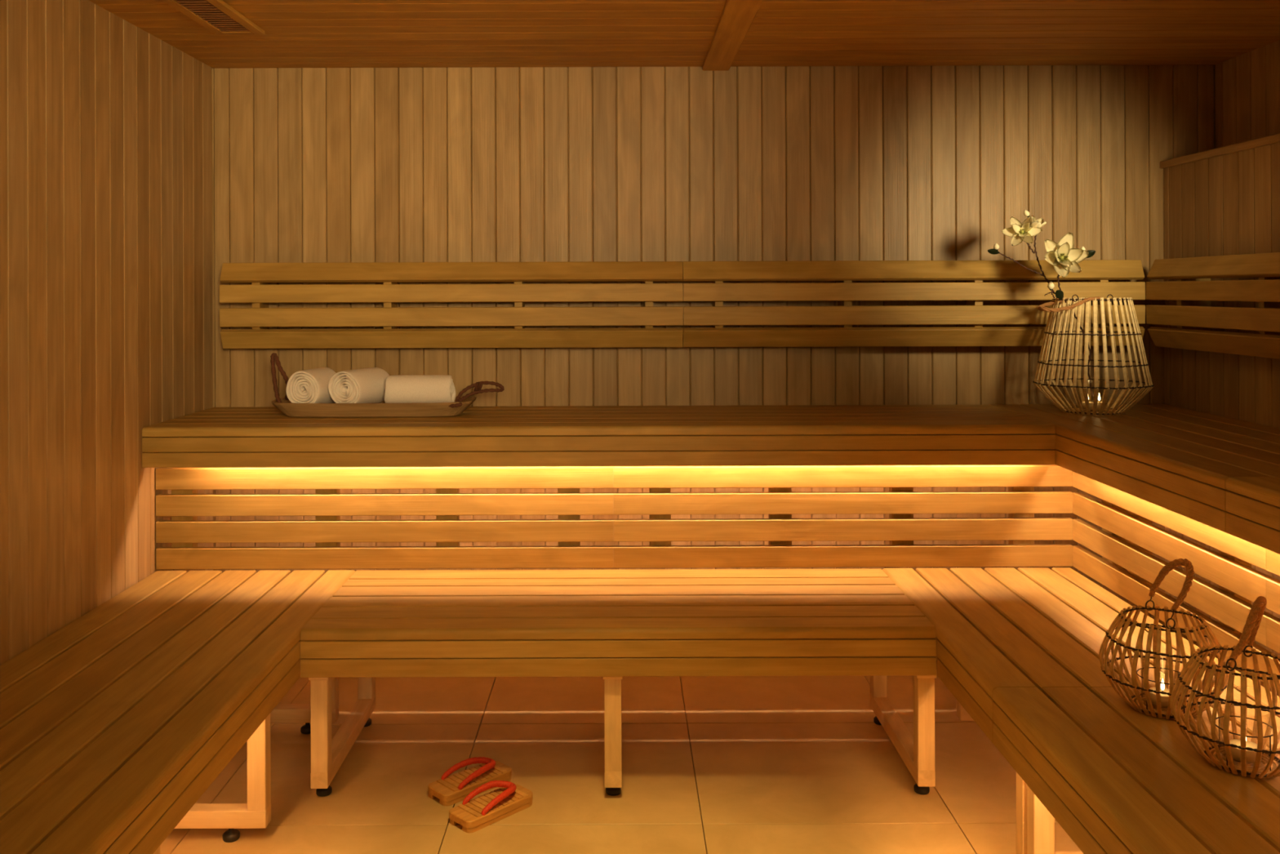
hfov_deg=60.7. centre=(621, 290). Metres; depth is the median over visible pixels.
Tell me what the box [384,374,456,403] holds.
rolled towel
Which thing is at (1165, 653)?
glass jar
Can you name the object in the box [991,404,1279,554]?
bench
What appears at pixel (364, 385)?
rolled towel
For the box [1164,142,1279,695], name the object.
wall
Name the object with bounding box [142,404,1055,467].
bench
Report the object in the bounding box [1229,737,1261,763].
candle
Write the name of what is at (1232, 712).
glass jar
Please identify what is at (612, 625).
bench
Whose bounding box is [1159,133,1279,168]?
trim
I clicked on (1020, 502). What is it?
skirt
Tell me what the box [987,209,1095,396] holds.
branch
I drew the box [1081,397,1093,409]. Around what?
candle
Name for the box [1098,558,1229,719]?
lantern
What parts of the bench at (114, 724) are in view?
leg post, foot rail, leg post, foot rail, leg post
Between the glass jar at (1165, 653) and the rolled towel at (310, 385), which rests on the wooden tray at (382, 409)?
the rolled towel at (310, 385)
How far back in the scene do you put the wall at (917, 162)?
3.71 m
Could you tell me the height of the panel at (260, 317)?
0.285 m
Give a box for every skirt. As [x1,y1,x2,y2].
[155,464,1072,569]
[1072,471,1279,689]
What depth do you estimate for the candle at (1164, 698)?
2.13 m
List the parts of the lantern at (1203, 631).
rope handle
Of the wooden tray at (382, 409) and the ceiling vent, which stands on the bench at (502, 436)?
the wooden tray at (382, 409)
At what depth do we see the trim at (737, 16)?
3.17 m
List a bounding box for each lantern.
[1032,294,1154,415]
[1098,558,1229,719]
[1169,595,1279,778]
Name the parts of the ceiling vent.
frame, frame, frame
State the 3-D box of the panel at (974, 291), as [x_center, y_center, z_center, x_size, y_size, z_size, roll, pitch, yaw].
[0.963,0.042,3.647,1.518,0.285,0.115,0,0,0]
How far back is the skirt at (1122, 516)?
2.64 m
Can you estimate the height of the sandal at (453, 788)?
0.060 m
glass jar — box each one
[1140,653,1167,710]
[1219,711,1268,768]
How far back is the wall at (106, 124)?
2.85 m
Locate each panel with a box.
[219,261,683,348]
[682,259,1145,346]
[1146,252,1279,359]
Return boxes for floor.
[160,660,1081,853]
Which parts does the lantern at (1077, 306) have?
rope handle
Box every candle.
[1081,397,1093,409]
[1097,392,1105,408]
[1149,678,1169,706]
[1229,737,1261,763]
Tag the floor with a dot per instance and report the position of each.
(711, 764)
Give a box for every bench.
[0,569,355,853]
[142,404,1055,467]
[300,568,936,796]
[882,567,1279,853]
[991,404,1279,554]
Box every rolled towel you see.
[285,367,335,403]
[328,367,389,403]
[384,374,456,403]
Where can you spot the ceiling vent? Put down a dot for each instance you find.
(217, 16)
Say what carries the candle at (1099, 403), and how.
in the glass jar
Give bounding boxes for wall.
[0,0,213,665]
[211,64,1215,662]
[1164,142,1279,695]
[1215,40,1279,147]
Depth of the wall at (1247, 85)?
3.51 m
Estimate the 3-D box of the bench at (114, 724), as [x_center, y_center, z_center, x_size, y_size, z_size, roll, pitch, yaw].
[-1.077,1.043,1.989,0.591,0.434,2.478,0,0,0]
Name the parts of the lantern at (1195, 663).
rope handle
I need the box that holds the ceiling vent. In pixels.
[162,0,265,35]
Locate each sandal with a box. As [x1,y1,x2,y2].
[427,756,511,805]
[448,780,533,832]
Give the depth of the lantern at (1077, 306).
3.35 m
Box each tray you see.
[270,352,504,417]
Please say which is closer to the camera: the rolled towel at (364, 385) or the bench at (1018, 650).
the bench at (1018, 650)
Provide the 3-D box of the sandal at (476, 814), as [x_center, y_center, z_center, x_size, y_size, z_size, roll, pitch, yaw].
[-0.310,1.227,2.630,0.088,0.060,0.208,0,0,44]
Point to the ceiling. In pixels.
(300, 33)
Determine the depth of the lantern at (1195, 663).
1.87 m
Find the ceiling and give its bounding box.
[88,0,1279,67]
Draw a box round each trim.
[702,0,763,71]
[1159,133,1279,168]
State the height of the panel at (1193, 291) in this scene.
0.285 m
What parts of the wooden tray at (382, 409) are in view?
rope handle, rope handle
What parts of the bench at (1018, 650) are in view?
foot rail, leg post, leg post, foot rail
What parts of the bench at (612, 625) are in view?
leg post, foot rail, leg post, leg post, foot rail, leg post, foot rail, leg post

